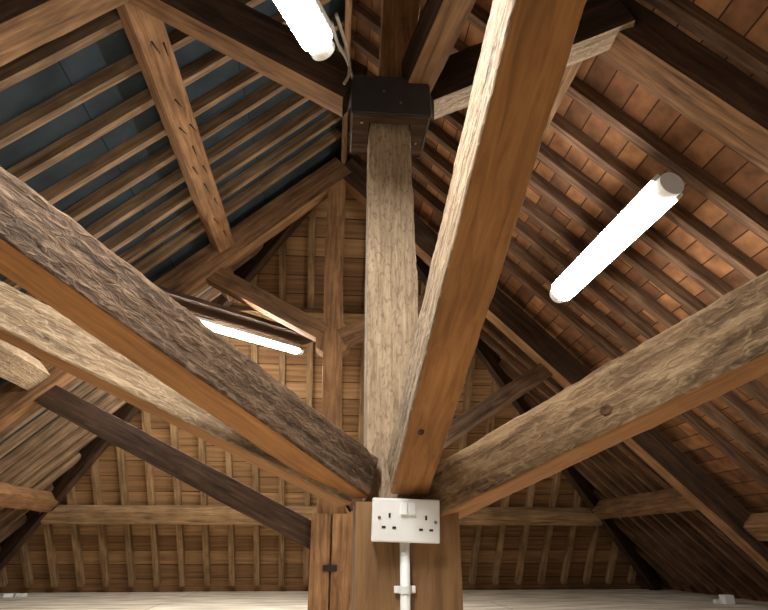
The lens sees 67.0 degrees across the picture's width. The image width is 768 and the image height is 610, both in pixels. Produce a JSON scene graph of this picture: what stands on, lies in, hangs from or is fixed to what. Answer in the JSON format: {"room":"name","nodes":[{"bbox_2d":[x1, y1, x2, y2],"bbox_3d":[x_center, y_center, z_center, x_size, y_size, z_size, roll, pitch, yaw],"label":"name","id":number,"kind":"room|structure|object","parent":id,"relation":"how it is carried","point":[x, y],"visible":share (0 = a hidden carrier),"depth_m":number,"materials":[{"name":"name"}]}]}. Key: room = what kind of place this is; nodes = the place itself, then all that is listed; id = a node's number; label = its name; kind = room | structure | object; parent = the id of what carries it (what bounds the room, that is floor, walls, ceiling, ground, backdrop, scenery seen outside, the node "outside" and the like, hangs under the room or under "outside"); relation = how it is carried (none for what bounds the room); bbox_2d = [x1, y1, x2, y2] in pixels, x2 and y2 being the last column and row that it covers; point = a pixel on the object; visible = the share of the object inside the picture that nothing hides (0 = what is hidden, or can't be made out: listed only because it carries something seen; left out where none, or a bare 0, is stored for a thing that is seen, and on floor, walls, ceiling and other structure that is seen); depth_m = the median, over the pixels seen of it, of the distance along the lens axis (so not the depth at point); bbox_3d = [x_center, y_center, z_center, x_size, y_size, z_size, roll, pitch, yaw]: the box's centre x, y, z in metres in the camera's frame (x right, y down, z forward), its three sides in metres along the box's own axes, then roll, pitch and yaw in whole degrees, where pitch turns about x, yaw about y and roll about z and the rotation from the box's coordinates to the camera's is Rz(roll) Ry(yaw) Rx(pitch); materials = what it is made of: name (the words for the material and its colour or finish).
{"room":"farm building","nodes":[
{"label":"farm building","id":0,"kind":"room"},
{"bbox_2d":[0,152,665,592],"bbox_3d":[-0.399,0.746,4.828,6.508,3.097,2.526,2,-23,-4],"label":"wall","id":1,"kind":"structure","parent":0,"point":[297,244],"depth_m":5.08,"materials":[{"name":"wood"}]},
{"bbox_2d":[0,567,7,586],"bbox_3d":[-3.339,2.345,5.071,0.050,0.229,0.205,2,-23,-5],"label":"rafter","id":2,"kind":"object","parent":1,"relation":"attached to","point":[3,575],"visible":0.67,"depth_m":5.07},
{"bbox_2d":[0,514,26,542],"bbox_3d":[-3.298,2.030,4.757,0.628,0.600,0.043,2,-23,-4],"label":"rafter","id":3,"kind":"object","parent":1,"relation":"hanging from","point":[17,524],"visible":0.83,"depth_m":4.83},
{"bbox_2d":[20,540,33,586],"bbox_3d":[-3.113,2.224,5.051,0.053,0.439,0.375,2,-23,-4],"label":"rafter","id":4,"kind":"object","parent":1,"relation":"attached to","point":[24,550],"visible":0.85,"depth_m":5.04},
{"bbox_2d":[0,483,53,532],"bbox_3d":[-3.159,1.854,4.637,0.876,0.834,0.042,2,-23,-4],"label":"rafter","id":5,"kind":"object","parent":1,"relation":"hanging from","point":[6,523],"visible":0.46,"depth_m":4.69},
{"bbox_2d":[0,451,80,522],"bbox_3d":[-3.021,1.678,4.516,1.124,1.067,0.044,2,-23,-4],"label":"rafter","id":6,"kind":"object","parent":1,"relation":"hanging from","point":[65,466],"visible":0.69,"depth_m":4.65,"materials":[{"name":"wood"}]},
{"bbox_2d":[0,432,96,510],"bbox_3d":[-2.881,1.501,4.396,1.370,1.301,0.042,2,-23,-4],"label":"rafter","id":7,"kind":"object","parent":1,"relation":"hanging from","point":[87,438],"visible":0.59,"depth_m":4.53,"materials":[{"name":"wood"}]},
{"bbox_2d":[43,524,59,586],"bbox_3d":[-2.886,2.102,5.029,0.052,0.647,0.544,2,-23,-4],"label":"stud","id":8,"kind":"object","parent":1,"relation":"attached to","point":[48,528],"visible":0.79,"depth_m":5.02,"materials":[{"name":"wood"}]},
{"bbox_2d":[0,393,116,482],"bbox_3d":[-2.603,1.148,4.154,1.865,1.769,0.038,2,-23,-4],"label":"rafter","id":9,"kind":"object","parent":1,"relation":"hanging from","point":[107,399],"visible":0.48,"depth_m":4.20,"materials":[{"name":"wood"}]},
{"bbox_2d":[7,398,126,485],"bbox_3d":[-2.742,1.325,4.275,1.617,1.535,0.038,2,-23,-4],"label":"rafter","id":10,"kind":"object","parent":1,"relation":"hanging from","point":[115,405],"visible":0.64,"depth_m":4.38,"materials":[{"name":"wood"}]},
{"bbox_2d":[66,486,84,586],"bbox_3d":[-2.660,1.980,5.008,0.052,0.855,0.713,2,-23,-4],"label":"stud","id":11,"kind":"object","parent":1,"relation":"attached to","point":[71,496],"visible":0.77,"depth_m":5.02,"materials":[{"name":"wood"}]},
{"bbox_2d":[0,315,196,473],"bbox_3d":[-2.465,0.972,4.033,2.112,2.002,0.042,2,-23,-4],"label":"rafter","id":12,"kind":"object","parent":1,"relation":"hanging from","point":[42,435],"visible":0.34,"depth_m":4.04,"materials":[{"name":"wood"}]},
{"bbox_2d":[91,458,110,586],"bbox_3d":[-2.434,1.860,4.987,0.052,1.062,0.882,2,-23,-4],"label":"stud","id":13,"kind":"object","parent":1,"relation":"attached to","point":[95,468],"visible":0.77,"depth_m":4.99,"materials":[{"name":"wood"}]},
{"bbox_2d":[0,288,221,458],"bbox_3d":[-2.325,0.795,3.912,2.358,2.237,0.042,2,-23,-4],"label":"rafter","id":14,"kind":"object","parent":1,"relation":"hanging from","point":[46,417],"visible":0.34,"depth_m":3.90,"materials":[{"name":"wood"}]},
{"bbox_2d":[116,446,135,586],"bbox_3d":[-2.207,1.738,4.966,0.052,1.271,1.052,2,-23,-4],"label":"stud","id":15,"kind":"object","parent":1,"relation":"attached to","point":[121,455],"visible":0.75,"depth_m":4.98,"materials":[{"name":"wood"}]},
{"bbox_2d":[141,410,160,586],"bbox_3d":[-1.981,1.617,4.945,0.052,1.479,1.221,2,-23,-4],"label":"stud","id":16,"kind":"object","parent":1,"relation":"attached to","point":[146,426],"visible":0.63,"depth_m":4.95,"materials":[{"name":"wood"}]},
{"bbox_2d":[170,424,185,585],"bbox_3d":[-1.754,1.495,4.924,0.053,1.688,1.391,2,-23,-4],"label":"stud","id":17,"kind":"object","parent":1,"relation":"attached to","point":[173,429],"visible":0.54,"depth_m":5.02,"materials":[{"name":"wood"}]},
{"bbox_2d":[198,438,210,585],"bbox_3d":[-1.528,1.374,4.903,0.052,1.896,1.559,2,-23,-4],"label":"stud","id":18,"kind":"object","parent":1,"relation":"attached to","point":[201,443],"visible":0.44,"depth_m":5.07,"materials":[{"name":"wood"}]},
{"bbox_2d":[222,324,235,585],"bbox_3d":[-1.302,1.252,4.882,0.053,2.104,1.729,2,-23,-4],"label":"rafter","id":19,"kind":"object","parent":1,"relation":"attached to","point":[229,457],"visible":0.3,"depth_m":5.09,"materials":[{"name":"wood"}]},
{"bbox_2d":[250,275,259,585],"bbox_3d":[-1.076,1.132,4.861,0.052,2.311,1.898,2,-23,-4],"label":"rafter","id":20,"kind":"object","parent":1,"relation":"attached to","point":[254,346],"visible":0.41,"depth_m":5.07,"materials":[{"name":"wood"}]},
{"bbox_2d":[279,241,285,585],"bbox_3d":[-0.850,1.010,4.840,0.052,2.520,2.067,2,-23,-4],"label":"stud","id":21,"kind":"object","parent":1,"relation":"attached to","point":[282,250],"visible":0.49,"depth_m":4.67,"materials":[{"name":"wood"}]},
{"bbox_2d":[303,207,315,585],"bbox_3d":[-0.623,0.888,4.818,0.052,2.728,2.236,2,-23,-4],"label":"stud","id":22,"kind":"object","parent":1,"relation":"attached to","point":[312,215],"visible":0.54,"depth_m":4.61,"materials":[{"name":"wood"}]},
{"bbox_2d":[358,288,364,444],"bbox_3d":[-0.185,0.902,4.853,0.053,2.728,2.237,2,-23,-4],"label":"stud","id":23,"kind":"object","parent":1,"relation":"attached to","point":[361,399],"visible":0.21,"depth_m":4.79,"materials":[{"name":"wood"}]},
{"bbox_2d":[420,281,425,294],"bbox_3d":[0.239,1.174,4.963,0.052,2.312,1.898,2,-23,-4],"label":"rafter","id":24,"kind":"object","parent":1,"relation":"attached to","point":[422,286],"visible":0.02,"depth_m":4.54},
{"bbox_2d":[458,353,475,451],"bbox_3d":[0.664,1.444,5.073,0.052,1.895,1.558,2,-23,-4],"label":"stud","id":25,"kind":"object","parent":1,"relation":"attached to","point":[469,378],"visible":0.25,"depth_m":4.83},
{"bbox_2d":[469,377,498,584],"bbox_3d":[0.876,1.580,5.128,0.052,1.687,1.390,2,-23,-4],"label":"stud","id":26,"kind":"object","parent":1,"relation":"attached to","point":[494,386],"visible":0.47,"depth_m":5.26,"materials":[{"name":"wood"}]},
{"bbox_2d":[492,407,519,584],"bbox_3d":[1.088,1.715,5.183,0.052,1.479,1.220,2,-23,-4],"label":"stud","id":27,"kind":"object","parent":1,"relation":"attached to","point":[505,501],"visible":0.44,"depth_m":5.30,"materials":[{"name":"wood"}]},
{"bbox_2d":[515,483,535,584],"bbox_3d":[1.301,1.851,5.238,0.052,1.271,1.052,2,-23,-4],"label":"stud","id":28,"kind":"object","parent":1,"relation":"attached to","point":[531,489],"visible":0.52,"depth_m":5.31,"materials":[{"name":"wood"}]},
{"bbox_2d":[537,471,561,584],"bbox_3d":[1.512,1.986,5.293,0.052,1.063,0.883,2,-23,-4],"label":"stud","id":29,"kind":"object","parent":1,"relation":"attached to","point":[556,481],"visible":0.76,"depth_m":5.30,"materials":[{"name":"wood"}]},
{"bbox_2d":[560,490,581,583],"bbox_3d":[1.725,2.122,5.348,0.052,0.855,0.714,2,-23,-4],"label":"stud","id":30,"kind":"object","parent":1,"relation":"attached to","point":[577,499],"visible":0.73,"depth_m":5.36,"materials":[{"name":"wood"}]},
{"bbox_2d":[582,526,599,583],"bbox_3d":[1.937,2.257,5.404,0.052,0.647,0.545,2,-23,-4],"label":"stud","id":31,"kind":"object","parent":1,"relation":"attached to","point":[594,535],"visible":0.77,"depth_m":5.40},
{"bbox_2d":[605,540,618,583],"bbox_3d":[2.149,2.393,5.458,0.052,0.438,0.375,2,-23,-4],"label":"stud","id":32,"kind":"object","parent":1,"relation":"attached to","point":[614,549],"visible":0.83,"depth_m":5.44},
{"bbox_2d":[479,329,767,592],"bbox_3d":[1.746,1.108,4.360,2.110,2.001,0.048,2,-23,-4],"label":"rafter","id":33,"kind":"object","parent":1,"relation":"hanging from","point":[744,565],"visible":0.62,"depth_m":4.28,"materials":[{"name":"wood"}]},
{"bbox_2d":[627,565,635,583],"bbox_3d":[2.361,2.528,5.513,0.052,0.230,0.205,2,-23,-5],"label":"stud","id":34,"kind":"object","parent":1,"relation":"attached to","point":[631,577],"visible":0.63,"depth_m":5.50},
{"bbox_2d":[499,359,764,597],"bbox_3d":[1.853,1.292,4.499,1.862,1.767,0.049,2,-23,-4],"label":"rafter","id":35,"kind":"object","parent":1,"relation":"hanging from","point":[513,374],"visible":0.66,"depth_m":4.37,"materials":[{"name":"wood"}]},
{"bbox_2d":[524,393,747,595],"bbox_3d":[1.960,1.477,4.639,1.615,1.533,0.046,2,-23,-4],"label":"rafter","id":36,"kind":"object","parent":1,"relation":"hanging from","point":[622,484],"visible":0.66,"depth_m":4.53,"materials":[{"name":"wood"}]},
{"bbox_2d":[579,459,731,593],"bbox_3d":[2.067,1.661,4.779,1.369,1.300,0.044,2,-23,-4],"label":"rafter","id":37,"kind":"object","parent":1,"relation":"hanging from","point":[668,537],"visible":0.71,"depth_m":4.69,"materials":[{"name":"wood"}]},
{"bbox_2d":[0,0,767,601],"bbox_3d":[-0.156,-0.366,2.148,6.546,3.100,8.302,2,-23,-4],"label":"roof","id":38,"kind":"structure","parent":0,"point":[749,18],"depth_m":2.75,"materials":[{"name":"wood"}]},
{"bbox_2d":[0,8,122,91],"bbox_3d":[-1.729,-0.460,1.858,3.149,2.984,0.040,2,-23,-4],"label":"rafter","id":39,"kind":"object","parent":38,"relation":"hanging from","point":[42,57],"visible":0.75,"depth_m":2.09,"materials":[{"name":"wood"}]},
{"bbox_2d":[0,0,265,148],"bbox_3d":[-1.747,-0.378,2.056,3.148,2.983,0.040,2,-23,-4],"label":"rafter","id":40,"kind":"object","parent":38,"relation":"hanging from","point":[57,105],"visible":0.62,"depth_m":2.28,"materials":[{"name":"wood"}]},
{"bbox_2d":[2,93,308,289],"bbox_3d":[-1.812,-0.080,2.774,3.148,2.983,0.043,2,-23,-4],"label":"rafter","id":41,"kind":"object","parent":38,"relation":"hanging from","point":[166,184],"visible":0.54,"depth_m":3.07,"materials":[{"name":"wood"}]},
{"bbox_2d":[6,0,330,181],"bbox_3d":[-1.764,-0.302,2.240,3.148,2.983,0.042,2,-23,-4],"label":"rafter","id":42,"kind":"object","parent":38,"relation":"hanging from","point":[50,155],"visible":0.55,"depth_m":2.47,"materials":[{"name":"wood"}]},
{"bbox_2d":[26,103,326,300],"bbox_3d":[-1.828,-0.010,2.945,3.148,2.983,0.042,2,-23,-4],"label":"rafter","id":43,"kind":"object","parent":38,"relation":"hanging from","point":[183,197],"visible":0.56,"depth_m":3.32,"materials":[{"name":"wood"}]},
{"bbox_2d":[26,128,341,353],"bbox_3d":[-1.858,0.127,3.276,3.149,2.983,0.042,2,-23,-4],"label":"rafter","id":44,"kind":"object","parent":38,"relation":"hanging from","point":[242,198],"visible":0.62,"depth_m":3.69,"materials":[{"name":"wood"}]},
{"bbox_2d":[39,16,343,204],"bbox_3d":[-1.782,-0.221,2.434,3.149,2.983,0.038,2,-23,-4],"label":"rafter","id":45,"kind":"object","parent":38,"relation":"hanging from","point":[56,192],"visible":0.56,"depth_m":2.70,"materials":[{"name":"wood"}]},
{"bbox_2d":[48,112,341,305],"bbox_3d":[-1.843,0.059,3.111,3.148,2.984,0.038,2,-23,-4],"label":"rafter","id":46,"kind":"object","parent":38,"relation":"hanging from","point":[154,239],"visible":0.58,"depth_m":3.51,"materials":[{"name":"wood"}]},
{"bbox_2d":[63,42,343,221],"bbox_3d":[-1.796,-0.155,2.595,3.148,2.983,0.039,2,-23,-4],"label":"rafter","id":47,"kind":"object","parent":38,"relation":"hanging from","point":[155,162],"visible":0.55,"depth_m":2.88,"materials":[{"name":"wood"}]},
{"bbox_2d":[273,0,334,60],"bbox_3d":[-0.251,-0.685,0.987,0.076,0.060,0.682,-8,-24,18],"label":"tube light","id":48,"kind":"object","parent":38,"relation":"hanging from","point":[309,22],"visible":1,"depth_m":1.20,"materials":[{"name":"white"}]},
{"bbox_2d":[352,2,733,299],"bbox_3d":[1.402,-0.152,2.601,3.147,2.982,0.051,2,-23,-4],"label":"rafter","id":49,"kind":"object","parent":38,"relation":"hanging from","point":[595,193],"visible":0.43,"depth_m":2.68,"materials":[{"name":"wood"}]},
{"bbox_2d":[347,132,767,490],"bbox_3d":[1.319,0.230,3.522,3.147,2.982,0.048,2,-23,-4],"label":"rafter","id":50,"kind":"object","parent":38,"relation":"hanging from","point":[734,454],"visible":0.48,"depth_m":3.52,"materials":[{"name":"wood"}]},
{"bbox_2d":[348,111,767,466],"bbox_3d":[1.335,0.154,3.338,3.147,2.982,0.046,2,-23,-4],"label":"rafter","id":51,"kind":"object","parent":38,"relation":"hanging from","point":[708,409],"visible":0.47,"depth_m":3.35,"materials":[{"name":"wood"}]},
{"bbox_2d":[351,33,767,373],"bbox_3d":[1.386,-0.075,2.785,3.147,2.982,0.047,2,-23,-4],"label":"rafter","id":52,"kind":"object","parent":38,"relation":"hanging from","point":[537,182],"visible":0.43,"depth_m":2.88,"materials":[{"name":"wood"}]},
{"bbox_2d":[357,61,767,408],"bbox_3d":[1.369,0.002,2.970,3.147,2.981,0.046,2,-23,-4],"label":"rafter","id":53,"kind":"object","parent":38,"relation":"hanging from","point":[644,300],"visible":0.45,"depth_m":3.01,"materials":[{"name":"wood"}]},
{"bbox_2d":[418,10,767,279],"bbox_3d":[1.419,-0.228,2.417,3.147,2.982,0.049,2,-23,-4],"label":"rafter","id":54,"kind":"object","parent":38,"relation":"hanging from","point":[733,256],"visible":0.44,"depth_m":2.48,"materials":[{"name":"wood"}]},
{"bbox_2d":[422,142,767,438],"bbox_3d":[1.352,0.077,3.154,3.148,2.982,0.046,2,-23,-4],"label":"rafter","id":55,"kind":"object","parent":38,"relation":"hanging from","point":[733,401],"visible":0.35,"depth_m":3.17,"materials":[{"name":"wood"}]},
{"bbox_2d":[549,172,683,302],"bbox_3d":[0.978,-0.254,2.550,0.128,0.127,1.015,3,-23,-7],"label":"tube light","id":56,"kind":"object","parent":38,"relation":"hanging from","point":[662,192],"visible":1,"depth_m":2.36,"materials":[{"name":"white"}]},
{"bbox_2d":[467,3,767,242],"bbox_3d":[1.437,-0.311,2.215,3.147,2.982,0.051,2,-23,-4],"label":"rafter","id":57,"kind":"object","parent":38,"relation":"hanging from","point":[727,200],"visible":0.66,"depth_m":2.29,"materials":[{"name":"wood"}]},
{"bbox_2d":[573,463,716,591],"bbox_3d":[2.174,1.845,4.918,1.121,1.066,0.046,2,-23,-4],"label":"rafter","id":58,"kind":"object","parent":38,"relation":"attached to","point":[585,473],"visible":0.7,"depth_m":4.87,"materials":[{"name":"wood"}]},
{"bbox_2d":[593,488,703,590],"bbox_3d":[2.282,2.030,5.059,0.875,0.832,0.051,2,-23,-4],"label":"rafter","id":59,"kind":"object","parent":38,"relation":"attached to","point":[629,523],"visible":0.67,"depth_m":5.01,"materials":[{"name":"wood"}]},
{"bbox_2d":[614,518,689,588],"bbox_3d":[2.389,2.214,5.199,0.627,0.599,0.047,2,-23,-4],"label":"rafter","id":60,"kind":"object","parent":38,"relation":"attached to","point":[639,542],"visible":0.87,"depth_m":5.18,"materials":[{"name":"wood"}]},
{"bbox_2d":[635,545,677,587],"bbox_3d":[2.496,2.399,5.339,0.380,0.365,0.045,2,-23,-5],"label":"rafter","id":61,"kind":"object","parent":38,"relation":"attached to","point":[640,552],"visible":0.72,"depth_m":5.32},
{"bbox_2d":[644,0,767,82],"bbox_3d":[1.479,-0.502,1.754,3.147,2.981,0.050,2,-23,-4],"label":"rafter","id":62,"kind":"object","parent":38,"relation":"hanging from","point":[690,16],"visible":1,"depth_m":1.86,"materials":[{"name":"wood"}]},
{"bbox_2d":[667,104,767,175],"bbox_3d":[1.457,-0.401,1.998,3.146,2.982,0.045,2,-23,-4],"label":"rafter","id":63,"kind":"object","parent":38,"relation":"hanging from","point":[732,149],"visible":0.03,"depth_m":2.06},
{"bbox_2d":[0,589,767,609],"bbox_3d":[-0.155,1.089,1.546,7.200,0.050,8.502,2,-23,-4],"label":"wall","id":64,"kind":"structure","parent":0,"point":[543,599],"depth_m":4.35,"materials":[{"name":"paint"}]},
{"bbox_2d":[3,593,13,597],"bbox_3d":[-3.037,2.349,4.691,0.070,0.030,0.050,9,-24,-20],"label":"lump","id":65,"kind":"object","parent":64,"relation":"on","point":[6,595],"visible":1,"depth_m":4.67,"materials":[{"name":"white plastic"}]},
{"bbox_2d":[15,593,27,596],"bbox_3d":[-2.961,2.369,4.736,0.075,0.028,0.050,-3,-23,6],"label":"lump","id":66,"kind":"object","parent":64,"relation":"on","point":[17,594],"visible":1,"depth_m":4.72,"materials":[{"name":"white plastic"}]},
{"bbox_2d":[0,0,130,66],"bbox_3d":[-1.627,-0.488,1.578,3.097,2.942,0.132,2,-23,-5],"label":"rafter","id":67,"kind":"object","parent":64,"relation":"on","point":[25,25],"visible":1,"depth_m":1.79,"materials":[{"name":"brown wood"}]},
{"bbox_2d":[116,3,234,252],"bbox_3d":[-0.961,-0.765,2.864,0.168,0.168,2.050,2,-23,-4],"label":"roof beam","id":68,"kind":"structure","parent":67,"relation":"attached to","point":[147,35],"depth_m":2.56,"materials":[{"name":"brown wood"}]},
{"bbox_2d":[127,0,367,116],"bbox_3d":[-0.524,-0.933,1.936,0.940,0.636,0.099,2,-23,-4],"label":"strut","id":69,"kind":"object","parent":67,"relation":"attached to","point":[250,37],"visible":0.92,"depth_m":1.88,"materials":[{"name":"brown wood"}]},
{"bbox_2d":[0,155,340,570],"bbox_3d":[-1.948,0.721,4.614,3.991,3.095,0.063,-14,-26,30],"label":"rafter","id":70,"kind":"object","parent":64,"relation":"on","point":[92,451],"visible":0.46,"depth_m":4.68,"materials":[{"name":"brown wood"}]},
{"bbox_2d":[0,482,57,512],"bbox_3d":[-2.683,1.298,3.990,0.162,0.162,1.745,2,-23,-4],"label":"purlin","id":71,"kind":"object","parent":70,"relation":"attached to","point":[11,496],"visible":0.98,"depth_m":4.33,"materials":[{"name":"brown wood"}]},
{"bbox_2d":[221,268,233,301],"bbox_3d":[-1.133,-0.198,4.120,0.147,0.150,0.584,2,-23,-4],"label":"purlin","id":72,"kind":"object","parent":70,"relation":"attached to","point":[229,298],"visible":0.09,"depth_m":4.29,"materials":[{"name":"brown wood"}]},
{"bbox_2d":[215,306,364,325],"bbox_3d":[-0.354,0.106,4.514,1.867,0.156,0.150,2,-23,-4],"label":"purlin","id":73,"kind":"object","parent":70,"relation":"attached to","point":[349,316],"visible":0.16,"depth_m":4.46,"materials":[{"name":"wood"}]},
{"bbox_2d":[39,505,601,525],"bbox_3d":[-0.448,1.823,5.022,4.806,0.156,0.152,2,-23,-4],"label":"horizontal beam","id":74,"kind":"structure","parent":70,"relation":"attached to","point":[62,514],"depth_m":4.91,"materials":[{"name":"wood"}]},
{"bbox_2d":[0,157,350,441],"bbox_3d":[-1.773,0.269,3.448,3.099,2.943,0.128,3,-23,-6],"label":"rafter","id":75,"kind":"object","parent":64,"relation":"on","point":[190,276],"visible":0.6,"depth_m":3.76,"materials":[{"name":"brown wood"}]},
{"bbox_2d":[0,339,49,389],"bbox_3d":[-1.922,0.069,2.496,0.183,0.184,1.870,2,-23,-4],"label":"purlin","id":76,"kind":"object","parent":75,"relation":"attached to","point":[17,366],"visible":0.94,"depth_m":3.07,"materials":[{"name":"brown wood"}]},
{"bbox_2d":[156,285,313,344],"bbox_3d":[-0.989,0.076,3.764,0.202,0.031,1.320,-20,-30,40],"label":"board","id":77,"kind":"object","parent":75,"relation":"attached to","point":[201,307],"visible":0.76,"depth_m":3.75,"materials":[{"name":"brown wood"}]},
{"bbox_2d":[196,316,303,354],"bbox_3d":[-1.031,0.153,3.686,0.069,0.054,1.282,-20,-30,40],"label":"tube light","id":78,"kind":"object","parent":77,"relation":"hanging from","point":[218,327],"visible":0.57,"depth_m":3.81,"materials":[{"name":"white"}]},
{"bbox_2d":[341,0,351,163],"bbox_3d":[-0.052,-2.149,1.554,0.037,0.171,5.770,2,-23,-4],"label":"board","id":79,"kind":"object","parent":75,"relation":"attached to","point":[348,3],"visible":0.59,"depth_m":3.15,"materials":[{"name":"brown wood"}]},
{"bbox_2d":[308,179,352,609],"bbox_3d":[-0.300,0.393,3.576,0.260,2.790,0.180,2,-23,-4],"label":"post","id":80,"kind":"object","parent":64,"relation":"on","point":[330,568],"visible":0.89,"depth_m":3.42,"materials":[{"name":"brown wood"}]},
{"bbox_2d":[33,385,310,549],"bbox_3d":[-1.190,0.886,3.277,1.696,0.918,0.106,2,-23,-5],"label":"strut","id":81,"kind":"object","parent":80,"relation":"attached to","point":[187,469],"visible":0.96,"depth_m":3.23,"materials":[{"name":"brown wood"}]},
{"bbox_2d":[206,268,329,341],"bbox_3d":[-0.764,-0.015,3.705,0.845,0.520,0.103,2,-23,-5],"label":"strut","id":82,"kind":"object","parent":80,"relation":"attached to","point":[226,282],"visible":0.93,"depth_m":3.66,"materials":[{"name":"brown wood"}]},
{"bbox_2d":[338,293,424,346],"bbox_3d":[0.145,0.046,3.789,0.895,0.528,0.104,3,-23,-8],"label":"strut","id":83,"kind":"object","parent":80,"relation":"attached to","point":[354,333],"visible":0.18,"depth_m":3.64,"materials":[{"name":"brown wood"}]},
{"bbox_2d":[346,363,552,511],"bbox_3d":[0.438,0.769,3.572,1.397,0.964,0.104,4,-23,-11],"label":"strut","id":84,"kind":"object","parent":80,"relation":"attached to","point":[479,413],"visible":0.5,"depth_m":3.63,"materials":[{"name":"brown wood"}]},
{"bbox_2d":[351,0,462,609],"bbox_3d":[0.043,-0.359,1.707,0.230,2.750,0.205,2,-23,-4],"label":"post","id":85,"kind":"object","parent":64,"relation":"on","point":[391,282],"visible":0.74,"depth_m":1.51,"materials":[{"name":"brown wood"}]},
{"bbox_2d":[0,281,353,506],"bbox_3d":[-0.802,0.014,1.219,1.605,0.737,0.100,9,-24,-21],"label":"strut","id":86,"kind":"object","parent":85,"relation":"attached to","point":[32,326],"visible":0.6,"depth_m":1.23,"materials":[{"name":"brown wood"}]},
{"bbox_2d":[0,166,377,498],"bbox_3d":[-0.687,-0.208,0.868,0.112,0.852,1.912,-19,-29,38],"label":"strut","id":87,"kind":"object","parent":85,"relation":"attached to","point":[44,251],"visible":0.99,"depth_m":1.04,"materials":[{"name":"brown wood"}]},
{"bbox_2d":[350,74,430,157],"bbox_3d":[0.013,-0.587,1.816,0.234,0.147,0.200,2,-23,-4],"label":"metal bracket","id":88,"kind":"object","parent":85,"relation":"attached to","point":[374,99],"visible":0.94,"depth_m":1.73,"materials":[{"name":"black metal"}]},
{"bbox_2d":[330,20,352,78],"bbox_3d":[-0.111,-0.672,1.556,0.013,0.196,0.378,-2,-23,4],"label":"cable","id":89,"kind":"object","parent":88,"relation":"attached to","point":[331,21],"visible":0.79,"depth_m":1.49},
{"bbox_2d":[334,12,350,84],"bbox_3d":[-0.105,-0.679,1.516,0.024,0.124,0.297,0,-23,0],"label":"cable","id":90,"kind":"object","parent":89,"relation":"attached to","point":[335,13],"visible":1,"depth_m":1.53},
{"bbox_2d":[401,0,475,92],"bbox_3d":[0.306,-1.028,1.266,0.090,0.307,1.357,7,-24,-17],"label":"strut","id":91,"kind":"object","parent":88,"relation":"attached to","point":[438,28],"visible":0.94,"depth_m":1.65,"materials":[{"name":"brown wood"}]},
{"bbox_2d":[394,543,415,609],"bbox_3d":[0.044,0.685,1.152,0.045,0.396,0.026,2,-23,-4],"label":"conduit","id":92,"kind":"object","parent":85,"relation":"attached to","point":[404,589],"visible":0.96,"depth_m":1.20,"materials":[{"name":"white plastic"}]},
{"bbox_2d":[371,498,439,543],"bbox_3d":[0.045,0.459,1.234,0.144,0.087,0.044,3,-23,-4],"label":"double socket","id":93,"kind":"object","parent":85,"relation":"attached to","point":[399,520],"visible":1,"depth_m":1.22,"materials":[{"name":"white plastic"}]},
{"bbox_2d":[400,502,407,514],"bbox_3d":[0.042,0.430,1.226,0.014,0.026,0.008,3,-23,-4],"label":"rocker switch","id":94,"kind":"object","parent":93,"relation":"attached to","point":[403,505],"depth_m":1.22,"materials":[{"name":"white plastic"}]},
{"bbox_2d":[409,502,415,514],"bbox_3d":[0.059,0.431,1.227,0.014,0.026,0.008,3,-23,-4],"label":"rocker switch","id":95,"kind":"object","parent":93,"relation":"attached to","point":[412,505],"depth_m":1.23,"materials":[{"name":"white plastic"}]},
{"bbox_2d":[387,0,586,493],"bbox_3d":[0.155,-0.182,0.874,0.093,0.798,1.313,4,-23,-9],"label":"strut","id":96,"kind":"object","parent":85,"relation":"attached to","point":[527,44],"visible":1,"depth_m":0.85,"materials":[{"name":"brown wood"}]},
{"bbox_2d":[405,271,767,518],"bbox_3d":[0.732,-0.034,0.964,1.738,0.731,0.141,-17,-28,36],"label":"strut","id":97,"kind":"object","parent":85,"relation":"attached to","point":[722,347],"visible":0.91,"depth_m":1.09,"materials":[{"name":"brown wood"}]},
{"bbox_2d":[346,156,661,590],"bbox_3d":[1.163,0.821,4.855,3.990,3.096,0.064,19,-29,-39],"label":"rafter","id":98,"kind":"object","parent":64,"relation":"on","point":[490,359],"visible":0.41,"depth_m":5.07,"materials":[{"name":"brown wood"}]},
{"bbox_2d":[590,488,697,518],"bbox_3d":[1.977,1.523,4.434,0.164,0.160,1.596,2,-23,-4],"label":"purlin","id":99,"kind":"object","parent":98,"relation":"attached to","point":[670,500],"visible":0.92,"depth_m":4.34,"materials":[{"name":"brown wood"}]},
{"bbox_2d":[343,158,767,576],"bbox_3d":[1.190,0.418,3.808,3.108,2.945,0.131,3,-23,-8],"label":"rafter","id":100,"kind":"object","parent":64,"relation":"on","point":[726,513],"visible":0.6,"depth_m":3.69,"materials":[{"name":"brown wood"}]},
{"bbox_2d":[543,61,581,135],"bbox_3d":[0.627,-0.648,2.981,0.159,0.158,2.050,2,-23,-4],"label":"purlin","id":101,"kind":"object","parent":100,"relation":"attached to","point":[570,72],"visible":0.06,"depth_m":2.31,"materials":[{"name":"brown wood"}]},
{"bbox_2d":[743,512,767,540],"bbox_3d":[2.337,0.976,2.621,0.164,0.161,2.140,2,-23,-4],"label":"purlin","id":102,"kind":"object","parent":100,"relation":"attached to","point":[756,525],"visible":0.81,"depth_m":3.44,"materials":[{"name":"brown wood"}]},
{"bbox_2d":[587,0,767,172],"bbox_3d":[1.393,-0.401,1.788,3.096,2.941,0.133,1,-23,-3],"label":"roof beam","id":103,"kind":"structure","parent":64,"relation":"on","point":[677,69],"depth_m":1.86,"materials":[{"name":"brown wood"}]},
{"bbox_2d":[430,0,634,119],"bbox_3d":[0.461,-0.827,1.921,0.716,0.411,0.099,-2,-23,5],"label":"strut","id":104,"kind":"object","parent":103,"relation":"attached to","point":[601,21],"visible":0.47,"depth_m":1.88,"materials":[{"name":"brown wood"}]},
{"bbox_2d":[713,594,734,603],"bbox_3d":[2.448,2.121,4.179,0.122,0.060,0.075,2,-23,-4],"label":"box","id":105,"kind":"object","parent":64,"relation":"on","point":[723,598],"visible":1,"depth_m":4.16,"materials":[{"name":"white plastic"}]}
]}

